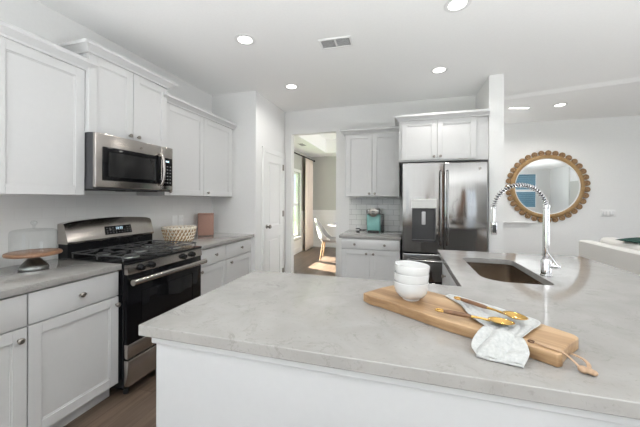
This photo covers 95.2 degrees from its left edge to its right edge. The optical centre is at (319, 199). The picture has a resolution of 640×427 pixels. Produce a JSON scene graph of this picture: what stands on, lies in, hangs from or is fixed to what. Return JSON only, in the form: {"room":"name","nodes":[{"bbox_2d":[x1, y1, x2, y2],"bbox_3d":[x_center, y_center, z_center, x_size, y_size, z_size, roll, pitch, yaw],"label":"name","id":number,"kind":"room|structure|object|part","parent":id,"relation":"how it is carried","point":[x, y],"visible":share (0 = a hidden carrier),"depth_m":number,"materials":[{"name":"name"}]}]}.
{"room":"kitchen","nodes":[
{"label":"kitchen","id":0,"kind":"room"},
{"bbox_2d":[0,0,211,267],"bbox_3d":[-2.481,-0.028,0.582,0.120,2.748,6.975,0,0,16],"label":"wall","id":1,"kind":"structure","parent":0,"point":[34,17],"depth_m":2.23,"materials":[{"name":"paint"}]},
{"bbox_2d":[0,20,98,194],"bbox_3d":[-1.912,-0.501,1.617,0.389,0.939,1.082,0,0,16],"label":"upper cabinet","id":2,"kind":"object","parent":1,"relation":"attached to","point":[42,96],"visible":1,"depth_m":1.79,"materials":[{"name":"paint"}]},
{"bbox_3d":[-1.911,-0.939,1.617,0.389,0.064,1.082,0,0,16],"label":"crown moulding","id":3,"kind":"part","parent":2,"relation":"part of","materials":[{"name":"paint"}]},
{"bbox_2d":[0,193,211,267],"bbox_3d":[-2.000,0.191,2.014,0.008,0.486,3.955,0,0,16],"label":"backsplash","id":4,"kind":"structure","parent":1,"relation":"attached to","point":[20,212],"depth_m":2.21,"materials":[{"name":"tile"}]},
{"bbox_2d":[50,38,176,146],"bbox_3d":[-1.664,-0.784,2.417,0.419,0.617,0.812,0,0,16],"label":"upper cabinet","id":5,"kind":"object","parent":1,"relation":"attached to","point":[119,102],"visible":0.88,"depth_m":2.28,"materials":[{"name":"paint"}]},
{"bbox_3d":[-1.575,-0.752,2.209,0.020,0.549,0.346,0,0,16],"label":"door","id":6,"kind":"part","parent":5,"relation":"part of","materials":[{"name":"paint"}]},
{"bbox_3d":[-1.663,-1.061,2.417,0.419,0.064,0.812,0,0,16],"label":"crown moulding","id":7,"kind":"part","parent":5,"relation":"part of","materials":[{"name":"paint"}]},
{"bbox_2d":[84,132,172,191],"bbox_3d":[-1.636,-0.272,2.413,0.477,0.404,0.706,0,0,16],"label":"microwave","id":8,"kind":"object","parent":5,"relation":"attached to","point":[112,163],"visible":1,"depth_m":2.25,"materials":[{"name":"silver metal"}]},
{"bbox_3d":[-1.377,-0.265,2.552,0.056,0.297,0.024,0,0,7],"label":"handle","id":9,"kind":"part","parent":8,"relation":"part of","materials":[{"name":"silver metal"}]},
{"bbox_3d":[-1.380,-0.250,2.637,0.006,0.250,0.110,0,0,16],"label":"control panel","id":10,"kind":"part","parent":8,"relation":"part of","materials":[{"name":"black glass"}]},
{"bbox_3d":[-1.477,-0.752,2.545,0.020,0.549,0.346,0,0,16],"label":"door","id":11,"kind":"part","parent":5,"relation":"part of","materials":[{"name":"paint"}]},
{"bbox_2d":[172,215,176,225],"bbox_3d":[-1.626,0.234,3.272,0.010,0.116,0.072,0,0,16],"label":"wall outlet","id":12,"kind":"object","parent":1,"relation":"attached to","point":[174,218],"visible":0.89,"depth_m":3.26,"materials":[{"name":"paint"}]},
{"bbox_2d":[179,215,182,224],"bbox_3d":[-1.599,0.234,3.363,0.010,0.116,0.072,0,0,16],"label":"wall outlet","id":13,"kind":"object","parent":1,"relation":"attached to","point":[180,216],"visible":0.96,"depth_m":3.36,"materials":[{"name":"paint"}]},
{"bbox_2d":[136,92,237,196],"bbox_3d":[-1.429,-0.509,3.281,0.389,0.939,1.200,0,0,16],"label":"upper cabinet","id":14,"kind":"object","parent":1,"relation":"attached to","point":[202,147],"visible":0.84,"depth_m":3.17,"materials":[{"name":"paint"}]},
{"bbox_3d":[-1.380,-0.477,2.990,0.020,0.871,0.551,0,0,16],"label":"door","id":15,"kind":"part","parent":14,"relation":"part of","materials":[{"name":"paint"}]},
{"bbox_3d":[-1.428,-0.947,3.281,0.389,0.064,1.200,0,0,16],"label":"crown moulding","id":16,"kind":"part","parent":14,"relation":"part of","materials":[{"name":"paint"}]},
{"bbox_3d":[-1.229,-0.477,3.513,0.020,0.871,0.531,0,0,16],"label":"door","id":17,"kind":"part","parent":14,"relation":"part of","materials":[{"name":"paint"}]},
{"bbox_2d":[63,246,335,426],"bbox_3d":[2.347,1.403,1.739,9.150,0.080,11.950,0,0,16],"label":"floor","id":18,"kind":"structure","parent":0,"point":[136,408],"depth_m":1.97,"materials":[{"name":"brown wood"}]},
{"bbox_2d":[0,293,26,426],"bbox_3d":[-1.855,0.910,1.350,0.642,0.876,0.492,0,0,16],"label":"base cabinet","id":19,"kind":"object","parent":18,"relation":"on","point":[13,309],"visible":1,"depth_m":1.45,"materials":[{"name":"paint"}]},
{"bbox_3d":[-1.585,0.566,1.272,0.020,0.164,0.488,0,0,16],"label":"drawer","id":20,"kind":"part","parent":19,"relation":"part of","materials":[{"name":"paint"}]},
{"bbox_3d":[-1.503,0.710,1.466,0.031,0.030,0.031,0,0,16],"label":"knob","id":21,"kind":"part","parent":19,"relation":"part of","materials":[{"name":"silver metal"}]},
{"bbox_2d":[25,271,120,426],"bbox_3d":[-1.717,0.911,1.828,0.642,0.876,0.499,0,0,16],"label":"base cabinet","id":22,"kind":"object","parent":18,"relation":"on","point":[72,327],"visible":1,"depth_m":1.71,"materials":[{"name":"paint"}]},
{"bbox_2d":[0,259,121,298],"bbox_3d":[-1.801,0.454,1.554,0.631,0.038,1.082,0,0,16],"label":"countertop","id":23,"kind":"structure","parent":22,"relation":"on","point":[13,282],"depth_m":1.72,"materials":[{"name":"stone"}]},
{"bbox_2d":[2,248,62,271],"bbox_3d":[-1.799,0.379,1.836,0.274,0.110,0.274,0,0,16],"label":"cake stand","id":24,"kind":"object","parent":23,"relation":"on","point":[33,262],"visible":1,"depth_m":1.80,"materials":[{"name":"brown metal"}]},
{"bbox_3d":[-1.799,0.336,1.836,0.274,0.024,0.274,0,0,16],"label":"plate","id":25,"kind":"part","parent":24,"relation":"part of","materials":[{"name":"brown wood"}]},
{"bbox_3d":[-1.447,0.566,1.750,0.020,0.164,0.495,0,0,16],"label":"drawer","id":26,"kind":"part","parent":22,"relation":"part of","materials":[{"name":"paint"}]},
{"bbox_2d":[57,217,206,393],"bbox_3d":[-1.492,0.751,2.429,0.731,1.198,0.762,0,0,16],"label":"gas range","id":27,"kind":"object","parent":18,"relation":"on","point":[154,279],"visible":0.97,"depth_m":2.21,"materials":[{"name":"silver metal"}]},
{"bbox_3d":[-1.746,0.256,2.531,0.028,0.070,0.245,0,0,16],"label":"display panel","id":28,"kind":"part","parent":27,"relation":"part of","materials":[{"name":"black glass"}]},
{"bbox_2d":[61,243,201,264],"bbox_3d":[-1.506,0.436,2.433,0.635,0.017,0.762,0,0,16],"label":"cooktop","id":29,"kind":"object","parent":27,"relation":"in","point":[151,257],"depth_m":2.25,"materials":[{"name":"black metal"}]},
{"bbox_3d":[-1.220,1.040,2.350,0.033,0.097,0.750,0,0,16],"label":"steel trim","id":30,"kind":"part","parent":27,"relation":"part of","materials":[{"name":"silver metal"}]},
{"bbox_3d":[-1.217,1.187,2.349,0.041,0.177,0.754,0,0,16],"label":"warming drawer","id":31,"kind":"part","parent":27,"relation":"part of","materials":[{"name":"silver metal"}]},
{"bbox_3d":[-1.263,0.479,2.075,0.039,0.050,0.050,0,0,16],"label":"control knob","id":32,"kind":"part","parent":27,"relation":"part of","materials":[{"name":"black plastic"}]},
{"bbox_3d":[-1.238,0.479,2.162,0.039,0.050,0.050,0,0,16],"label":"control knob","id":33,"kind":"part","parent":27,"relation":"part of","materials":[{"name":"black plastic"}]},
{"bbox_3d":[-1.221,0.753,2.350,0.029,0.475,0.750,0,0,16],"label":"oven door","id":34,"kind":"part","parent":27,"relation":"part of","materials":[{"name":"black glass"}]},
{"bbox_3d":[-1.214,0.479,2.348,0.032,0.066,0.754,0,0,16],"label":"control panel","id":35,"kind":"part","parent":27,"relation":"part of","materials":[{"name":"silver metal"}]},
{"bbox_3d":[-1.174,0.563,2.337,0.070,0.042,0.746,0,0,16],"label":"oven handle","id":36,"kind":"part","parent":27,"relation":"part of","materials":[{"name":"silver metal"}]},
{"bbox_3d":[-1.148,0.480,2.474,0.039,0.050,0.050,0,0,16],"label":"control knob","id":37,"kind":"part","parent":27,"relation":"part of","materials":[{"name":"black plastic"}]},
{"bbox_2d":[201,244,225,294],"bbox_3d":[-1.366,0.912,3.037,0.642,0.876,0.462,0,0,16],"label":"base cabinet","id":38,"kind":"object","parent":18,"relation":"on","point":[213,272],"visible":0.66,"depth_m":2.97,"materials":[{"name":"paint"}]},
{"bbox_3d":[-1.096,0.567,2.959,0.020,0.164,0.458,0,0,16],"label":"drawer","id":39,"kind":"part","parent":38,"relation":"part of","materials":[{"name":"paint"}]},
{"bbox_3d":[-1.098,0.950,2.959,0.020,0.588,0.458,0,0,16],"label":"door","id":40,"kind":"part","parent":38,"relation":"part of","materials":[{"name":"paint"}]},
{"bbox_2d":[226,238,250,283],"bbox_3d":[-1.220,0.913,3.540,0.642,0.876,0.582,0,0,16],"label":"base cabinet","id":41,"kind":"object","parent":18,"relation":"on","point":[238,253],"visible":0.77,"depth_m":3.42,"materials":[{"name":"paint"}]},
{"bbox_2d":[155,232,253,249],"bbox_3d":[-1.289,0.455,3.318,0.631,0.038,1.051,0,0,16],"label":"countertop","id":42,"kind":"structure","parent":41,"relation":"on","point":[206,241],"depth_m":3.26,"materials":[{"name":"stone"}]},
{"bbox_2d":[161,225,196,242],"bbox_3d":[-1.468,0.356,3.045,0.341,0.159,0.341,0,0,-20],"label":"woven basket","id":43,"kind":"object","parent":42,"relation":"on","point":[190,232],"visible":0.99,"depth_m":2.96,"materials":[{"name":"white wicker"}]},
{"bbox_2d":[198,213,213,235],"bbox_3d":[-1.411,0.301,3.611,0.182,0.270,0.102,0,0,-17],"label":"cutting board","id":44,"kind":"object","parent":42,"relation":"on","point":[205,220],"visible":1,"depth_m":3.56,"materials":[{"name":"wood"}]},
{"bbox_3d":[-1.411,0.178,3.611,0.182,0.024,0.102,0,0,-17],"label":"lid","id":45,"kind":"part","parent":44,"relation":"part of","materials":[{"name":"ceramic"}]},
{"bbox_3d":[-0.956,0.568,3.442,0.020,0.164,0.536,0,0,16],"label":"drawer","id":46,"kind":"part","parent":41,"relation":"part of","materials":[{"name":"paint"}]},
{"bbox_3d":[-0.958,0.951,3.442,0.020,0.588,0.536,0,0,16],"label":"door","id":47,"kind":"part","parent":41,"relation":"part of","materials":[{"name":"paint"}]},
{"bbox_2d":[315,218,335,259],"bbox_3d":[0.179,0.895,6.760,0.615,0.927,0.540,0,0,10],"label":"dining chair","id":48,"kind":"object","parent":18,"relation":"on","point":[324,236],"visible":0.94,"depth_m":6.63,"materials":[{"name":"white plastic"}]},
{"bbox_3d":[0.072,0.667,6.779,0.395,0.472,0.540,0,0,10],"label":"backrest","id":49,"kind":"part","parent":48,"relation":"part of","materials":[{"name":"white plastic"}]},
{"bbox_3d":[0.246,0.916,6.748,0.480,0.080,0.480,0,0,10],"label":"seat","id":50,"kind":"part","parent":48,"relation":"part of","materials":[{"name":"white plastic"}]},
{"bbox_2d":[341,238,400,280],"bbox_3d":[0.701,0.919,3.891,0.715,0.876,0.708,0,0,16],"label":"base cabinet","id":51,"kind":"object","parent":18,"relation":"on","point":[375,259],"visible":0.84,"depth_m":3.58,"materials":[{"name":"paint"}]},
{"bbox_3d":[0.442,0.933,3.640,0.353,0.633,0.020,0,0,16],"label":"door","id":52,"kind":"part","parent":51,"relation":"part of","materials":[{"name":"paint"}]},
{"bbox_2d":[339,230,401,239],"bbox_3d":[0.698,0.462,3.907,0.762,0.038,0.679,0,0,16],"label":"countertop","id":53,"kind":"structure","parent":51,"relation":"on","point":[385,235],"depth_m":3.67,"materials":[{"name":"stone"}]},
{"bbox_2d":[366,208,381,232],"bbox_3d":[0.756,0.277,4.016,0.242,0.332,0.225,0,0,16],"label":"coffee maker","id":54,"kind":"object","parent":53,"relation":"on","point":[373,216],"visible":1,"depth_m":3.96,"materials":[{"name":"teal plastic"}]},
{"bbox_2d":[368,230,378,232],"bbox_3d":[0.719,0.429,3.940,0.150,0.028,0.060,0,0,16],"label":"drip tray","id":55,"kind":"object","parent":54,"relation":"on","point":[369,231],"depth_m":3.92,"materials":[{"name":"black plastic"}]},
{"bbox_3d":[0.615,0.551,3.590,0.711,0.119,0.020,0,0,16],"label":"drawer","id":56,"kind":"part","parent":51,"relation":"part of","materials":[{"name":"paint"}]},
{"bbox_3d":[0.785,0.934,3.541,0.354,0.633,0.020,0,0,16],"label":"door","id":57,"kind":"part","parent":51,"relation":"part of","materials":[{"name":"paint"}]},
{"bbox_2d":[152,262,639,426],"bbox_3d":[0.592,0.920,1.703,1.929,0.875,1.937,0,0,16],"label":"base cabinet","id":58,"kind":"object","parent":18,"relation":"on","point":[197,386],"visible":0.2,"depth_m":0.89,"materials":[{"name":"paint"}]},
{"bbox_2d":[139,250,639,419],"bbox_3d":[0.714,0.463,1.670,2.239,0.038,1.993,0,0,16],"label":"countertop","id":59,"kind":"structure","parent":58,"relation":"on","point":[325,321],"depth_m":1.01,"materials":[{"name":"stone"}]},
{"bbox_2d":[364,285,598,375],"bbox_3d":[0.518,0.422,1.073,0.266,0.040,0.743,0,0,-44],"label":"chopping board","id":60,"kind":"object","parent":59,"relation":"on","point":[546,344],"visible":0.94,"depth_m":0.97,"materials":[{"name":"brown wood"}]},
{"bbox_2d":[394,278,428,300],"bbox_3d":[0.373,0.369,1.198,0.138,0.074,0.138,0,0,16],"label":"bowl","id":61,"kind":"object","parent":60,"relation":"on","point":[407,292],"visible":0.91,"depth_m":1.14,"materials":[{"name":"white ceramic"}]},
{"bbox_2d":[394,270,428,285],"bbox_3d":[0.374,0.335,1.198,0.138,0.074,0.138,1,0,16],"label":"bowl","id":62,"kind":"object","parent":61,"relation":"on","point":[407,280],"visible":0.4,"depth_m":1.14,"materials":[{"name":"white ceramic"}]},
{"bbox_2d":[395,260,429,276],"bbox_3d":[0.378,0.300,1.197,0.138,0.080,0.138,0,0,-40],"label":"bowl","id":63,"kind":"object","parent":62,"relation":"on","point":[402,267],"visible":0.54,"depth_m":1.16,"materials":[{"name":"white ceramic"}]},
{"bbox_2d":[446,294,540,367],"bbox_3d":[0.591,0.411,0.986,0.261,0.061,0.458,0,0,16],"label":"napkin","id":64,"kind":"object","parent":60,"relation":"on","point":[504,344],"visible":0.84,"depth_m":0.85,"materials":[{"name":"fabric"}]},
{"bbox_2d":[435,308,514,325],"bbox_3d":[0.502,0.386,0.965,0.238,0.016,0.050,0,0,36],"label":"serving spoon","id":65,"kind":"object","parent":64,"relation":"on","point":[500,321],"visible":1,"depth_m":0.95,"materials":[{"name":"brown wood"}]},
{"bbox_3d":[0.465,0.387,0.992,0.087,0.015,0.015,0,0,36],"label":"handle","id":66,"kind":"part","parent":65,"relation":"part of","materials":[{"name":"brown wood"}]},
{"bbox_2d":[488,317,514,325],"bbox_3d":[0.569,0.385,0.916,0.073,0.013,0.050,0,0,36],"label":"bowl","id":67,"kind":"object","parent":65,"relation":"on","point":[500,321],"depth_m":0.92,"materials":[{"name":"gold metal"}]},
{"bbox_2d":[454,296,527,319],"bbox_3d":[0.585,0.378,1.023,0.052,0.016,0.264,0,0,-27],"label":"serving spoon","id":68,"kind":"object","parent":64,"relation":"on","point":[513,315],"visible":1,"depth_m":0.99,"materials":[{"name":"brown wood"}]},
{"bbox_3d":[0.561,0.378,1.067,0.015,0.015,0.104,0,0,-27],"label":"handle","id":69,"kind":"part","parent":68,"relation":"part of","materials":[{"name":"brown wood"}]},
{"bbox_2d":[502,311,527,319],"bbox_3d":[0.628,0.377,0.939,0.052,0.013,0.075,0,0,-27],"label":"bowl","id":70,"kind":"object","parent":68,"relation":"on","point":[513,315],"depth_m":0.95,"materials":[{"name":"gold metal"}]},
{"bbox_2d":[467,262,543,284],"bbox_3d":[1.165,0.582,1.893,0.385,0.197,0.743,0,0,16],"label":"sink","id":71,"kind":"object","parent":59,"relation":"in","point":[497,272],"visible":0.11,"depth_m":2.19,"materials":[{"name":"metal"}]},
{"bbox_2d":[490,183,560,276],"bbox_3d":[1.216,0.171,1.737,0.359,0.548,0.079,0,0,14],"label":"faucet","id":72,"kind":"object","parent":59,"relation":"on","point":[546,263],"visible":1,"depth_m":1.71,"materials":[{"name":"silver metal"}]},
{"bbox_3d":[1.338,0.344,1.680,0.072,0.086,0.013,0,0,-8],"label":"handle lever","id":73,"kind":"part","parent":72,"relation":"part of","materials":[{"name":"silver metal"}]},
{"bbox_3d":[0.431,0.498,1.144,1.929,0.033,0.772,0,0,16],"label":"apron moulding","id":74,"kind":"part","parent":58,"relation":"part of","materials":[{"name":"paint"}]},
{"bbox_3d":[0.960,0.581,2.205,0.020,0.155,0.425,0,0,16],"label":"drawer","id":75,"kind":"part","parent":58,"relation":"part of","materials":[{"name":"paint"}]},
{"bbox_3d":[0.838,0.580,1.782,0.020,0.155,0.445,0,0,16],"label":"drawer","id":76,"kind":"part","parent":58,"relation":"part of","materials":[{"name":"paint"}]},
{"bbox_2d":[402,160,487,284],"bbox_3d":[1.466,0.468,3.563,0.878,1.785,0.788,0,0,16],"label":"refrigerator","id":77,"kind":"object","parent":18,"relation":"on","point":[445,205],"visible":0.56,"depth_m":3.25,"materials":[{"name":"silver metal"}]},
{"bbox_3d":[1.381,0.771,3.275,0.878,0.318,0.061,0,0,16],"label":"freezer drawer","id":78,"kind":"part","parent":77,"relation":"part of","materials":[{"name":"silver metal"}]},
{"bbox_3d":[1.171,0.089,3.336,0.436,1.010,0.061,0,0,16],"label":"door","id":79,"kind":"part","parent":77,"relation":"part of","materials":[{"name":"silver metal"}]},
{"bbox_3d":[1.364,0.685,3.215,0.783,0.025,0.062,0,0,16],"label":"handle","id":80,"kind":"part","parent":77,"relation":"part of","materials":[{"name":"silver metal"}]},
{"bbox_3d":[1.334,0.090,3.226,0.025,0.843,0.066,0,0,16],"label":"handle","id":81,"kind":"part","parent":77,"relation":"part of","materials":[{"name":"silver metal"}]},
{"bbox_3d":[1.399,0.090,3.208,0.025,0.843,0.066,0,0,16],"label":"handle","id":82,"kind":"part","parent":77,"relation":"part of","materials":[{"name":"silver metal"}]},
{"bbox_3d":[1.596,0.091,3.213,0.436,1.010,0.061,0,0,16],"label":"door","id":83,"kind":"part","parent":77,"relation":"part of","materials":[{"name":"silver metal"}]},
{"bbox_2d":[579,237,639,274],"bbox_3d":[3.826,0.936,3.026,0.970,0.865,1.945,0,0,16],"label":"sofa","id":84,"kind":"object","parent":18,"relation":"on","point":[623,255],"visible":0.5,"depth_m":3.48,"materials":[{"name":"white fabric"}]},
{"bbox_2d":[600,237,639,250],"bbox_3d":[3.776,0.643,3.525,0.205,0.280,0.935,0,0,16],"label":"cushion","id":85,"kind":"object","parent":84,"relation":"on","point":[608,240],"depth_m":3.60,"materials":[{"name":"white fabric"}]},
{"bbox_2d":[616,237,639,242],"bbox_3d":[3.777,0.476,3.444,0.319,0.050,0.280,0,0,-4],"label":"throw pillow","id":86,"kind":"object","parent":84,"relation":"on","point":[635,239],"visible":1,"depth_m":3.45,"materials":[{"name":"green fabric"}]},
{"bbox_2d":[212,91,284,271],"bbox_3d":[-1.064,-0.023,4.292,0.775,2.748,0.941,0,0,16],"label":"wall","id":87,"kind":"structure","parent":0,"point":[260,122],"depth_m":3.81,"materials":[{"name":"paint"}]},
{"bbox_2d":[261,146,284,272],"bbox_3d":[-0.635,0.318,4.239,0.082,2.070,0.760,0,0,16],"label":"door","id":88,"kind":"structure","parent":87,"relation":"in","point":[273,162],"depth_m":4.21,"materials":[{"name":"paint"}]},
{"bbox_2d":[294,149,310,240],"bbox_3d":[-0.829,-0.123,6.764,0.120,2.950,3.709,0,0,16],"label":"wall","id":89,"kind":"structure","parent":0,"point":[299,161],"depth_m":7.65,"materials":[{"name":"paint"}]},
{"bbox_2d":[294,168,302,239],"bbox_3d":[-0.736,0.105,6.960,0.150,1.755,1.560,0,0,16],"label":"window","id":90,"kind":"structure","parent":89,"relation":"in","point":[295,170],"depth_m":7.59,"materials":[{"name":"paint"}]},
{"bbox_2d":[294,211,304,254],"bbox_3d":[-0.765,0.822,6.726,0.030,1.060,3.674,0,0,16],"label":"trim","id":91,"kind":"structure","parent":89,"relation":"attached to","point":[299,245],"depth_m":7.70,"materials":[{"name":"paint"}]},
{"bbox_2d":[294,152,314,161],"bbox_3d":[-0.576,-1.117,7.155,0.139,0.060,2.720,0,0,16],"label":"curtain rod","id":92,"kind":"object","parent":89,"relation":"attached to","point":[294,152],"visible":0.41,"depth_m":7.52,"materials":[{"name":"black metal"}]},
{"bbox_2d":[305,158,312,249],"bbox_3d":[-0.303,0.119,7.970,0.085,2.430,0.603,0,0,16],"label":"curtain","id":93,"kind":"object","parent":92,"relation":"hanging from","point":[308,163],"visible":1,"depth_m":7.90,"materials":[{"name":"white fabric"}]},
{"bbox_2d":[294,133,335,156],"bbox_3d":[0.883,-1.467,6.332,3.640,0.450,3.829,0,0,16],"label":"ceiling","id":94,"kind":"structure","parent":0,"point":[319,145],"depth_m":7.29,"materials":[{"name":"paint"}]},
{"bbox_2d":[311,156,335,209],"bbox_3d":[1.395,-0.115,8.113,3.640,2.950,0.120,0,0,16],"label":"wall","id":95,"kind":"structure","parent":0,"point":[324,168],"depth_m":8.42,"materials":[{"name":"paint"}]},
{"bbox_2d":[313,210,335,247],"bbox_3d":[1.428,0.830,8.021,3.520,1.060,0.035,0,0,16],"label":"trim","id":96,"kind":"structure","parent":95,"relation":"attached to","point":[325,217],"depth_m":8.39,"materials":[{"name":"paint"}]},
{"bbox_2d":[37,0,639,123],"bbox_3d":[2.068,-1.433,0.651,9.100,0.146,9.700,0,0,16],"label":"ceiling","id":97,"kind":"structure","parent":0,"point":[537,45],"depth_m":2.68,"materials":[{"name":"paint"}]},
{"bbox_2d":[234,34,255,44],"bbox_3d":[-0.653,-1.392,2.544,0.180,0.006,0.180,0,0,16],"label":"recessed light","id":98,"kind":"object","parent":97,"relation":"in","point":[244,39],"visible":1,"depth_m":2.53,"materials":[{"name":"paint"}]},
{"bbox_2d":[284,84,298,88],"bbox_3d":[-0.349,-1.391,3.591,0.180,0.006,0.180,0,0,16],"label":"recessed light","id":99,"kind":"object","parent":97,"relation":"in","point":[288,86],"visible":1,"depth_m":3.58,"materials":[{"name":"paint"}]},
{"bbox_2d":[318,35,352,49],"bbox_3d":[0.140,-1.387,2.585,0.290,0.010,0.164,0,0,14],"label":"ceiling vent","id":100,"kind":"object","parent":97,"relation":"in","point":[345,41],"visible":1,"depth_m":2.58,"materials":[{"name":"metal"}]},
{"bbox_2d":[430,66,447,73],"bbox_3d":[1.274,-1.386,3.120,0.180,0.006,0.180,0,0,16],"label":"recessed light","id":101,"kind":"object","parent":97,"relation":"in","point":[440,69],"visible":1,"depth_m":3.10,"materials":[{"name":"paint"}]},
{"bbox_2d":[444,0,471,12],"bbox_3d":[0.976,-1.387,2.074,0.180,0.006,0.180,0,0,16],"label":"recessed light","id":102,"kind":"object","parent":97,"relation":"in","point":[451,6],"visible":1,"depth_m":2.08,"materials":[{"name":"paint"}]},
{"bbox_2d":[508,107,529,108],"bbox_3d":[2.918,-1.349,4.282,0.290,0.015,0.060,0,0,0],"label":"recessed light","id":103,"kind":"object","parent":97,"relation":"in","point":[509,107],"visible":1,"depth_m":4.27,"materials":[{"name":"paint"}]},
{"bbox_2d":[552,103,567,106],"bbox_3d":[3.424,-1.352,4.166,0.180,0.006,0.180,0,0,16],"label":"recessed light","id":104,"kind":"object","parent":97,"relation":"in","point":[559,104],"visible":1,"depth_m":4.14,"materials":[{"name":"paint"}]},
{"bbox_2d":[285,95,475,276],"bbox_3d":[0.394,-0.018,4.419,3.505,2.748,0.115,0,0,16],"label":"wall","id":105,"kind":"structure","parent":0,"point":[327,120],"depth_m":4.39,"materials":[{"name":"paint"}]},
{"bbox_2d":[340,126,399,196],"bbox_3d":[0.701,-0.497,4.053,0.778,0.909,0.398,0,0,16],"label":"upper cabinet","id":106,"kind":"object","parent":105,"relation":"attached to","point":[372,167],"visible":0.94,"depth_m":3.90,"materials":[{"name":"paint"}]},
{"bbox_3d":[0.532,-0.466,3.964,0.347,0.841,0.020,0,0,16],"label":"door","id":107,"kind":"part","parent":106,"relation":"part of","materials":[{"name":"paint"}]},
{"bbox_3d":[0.703,-0.920,4.053,0.778,0.064,0.398,0,0,16],"label":"crown moulding","id":108,"kind":"part","parent":106,"relation":"part of","materials":[{"name":"paint"}]},
{"bbox_3d":[0.869,-0.465,3.866,0.347,0.841,0.020,0,0,16],"label":"door","id":109,"kind":"part","parent":106,"relation":"part of","materials":[{"name":"paint"}]},
{"bbox_2d":[349,197,399,230],"bbox_3d":[0.786,0.201,4.241,0.730,0.486,0.008,0,0,16],"label":"backsplash","id":110,"kind":"structure","parent":105,"relation":"attached to","point":[390,206],"depth_m":4.23,"materials":[{"name":"tile"}]},
{"bbox_2d":[394,108,489,167],"bbox_3d":[1.474,-0.729,3.680,1.020,0.549,0.700,0,0,16],"label":"upper cabinet","id":111,"kind":"object","parent":105,"relation":"attached to","point":[457,138],"visible":0.98,"depth_m":3.38,"materials":[{"name":"paint"}]},
{"bbox_3d":[1.178,-0.706,3.470,0.394,0.466,0.020,0,0,16],"label":"door","id":112,"kind":"part","parent":111,"relation":"part of","materials":[{"name":"paint"}]},
{"bbox_3d":[1.474,-0.972,3.680,1.020,0.064,0.700,0,0,16],"label":"crown moulding","id":113,"kind":"part","parent":111,"relation":"part of","materials":[{"name":"paint"}]},
{"bbox_3d":[1.568,-0.705,3.357,0.410,0.466,0.020,0,0,16],"label":"door","id":114,"kind":"part","parent":111,"relation":"part of","materials":[{"name":"paint"}]},
{"bbox_2d":[476,74,503,252],"bbox_3d":[2.585,-0.010,5.420,0.146,2.748,4.550,0,0,16],"label":"wall","id":115,"kind":"structure","parent":0,"point":[490,95],"depth_m":3.24,"materials":[{"name":"paint"}]},
{"bbox_2d":[503,116,639,255],"bbox_3d":[5.214,-0.001,4.704,5.304,2.748,0.120,0,0,16],"label":"wall","id":116,"kind":"structure","parent":0,"point":[608,148],"depth_m":4.86,"materials":[{"name":"paint"}]},
{"bbox_2d":[504,221,534,222],"bbox_3d":[3.177,0.393,5.206,1.114,0.023,0.050,0,0,16],"label":"trim ledge","id":117,"kind":"object","parent":116,"relation":"attached to","point":[504,221],"visible":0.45,"depth_m":5.12,"materials":[{"name":"paint"}]},
{"bbox_2d":[505,150,590,222],"bbox_3d":[3.882,-0.226,5.005,1.246,1.246,0.040,0,0,16],"label":"round mirror","id":118,"kind":"object","parent":116,"relation":"attached to","point":[563,183],"visible":0.96,"depth_m":5.00,"materials":[{"name":"brown wood"}]},
{"bbox_2d":[516,159,578,213],"bbox_3d":[3.885,-0.226,5.011,0.933,0.933,0.004,0,0,16],"label":"mirror glass","id":119,"kind":"object","parent":118,"relation":"attached to","point":[558,179],"depth_m":5.00,"materials":[{"name":"white"}]},
{"bbox_2d":[600,210,615,216],"bbox_3d":[4.712,0.224,4.781,0.199,0.101,0.010,0,0,16],"label":"switch plate","id":120,"kind":"object","parent":116,"relation":"attached to","point":[603,213],"visible":1,"depth_m":4.78,"materials":[{"name":"plastic"}]},
{"label":"outside","id":121,"kind":"structure","parent":0,"visible":0},
{"bbox_2d":[294,207,295,233],"bbox_3d":[-25.962,1.664,23.144,57.250,0.200,90.000,0,0,16],"label":"lawn","id":122,"kind":"structure","parent":121,"point":[294,207],"depth_m":23.25,"materials":[{"name":"green plant"}]}
]}

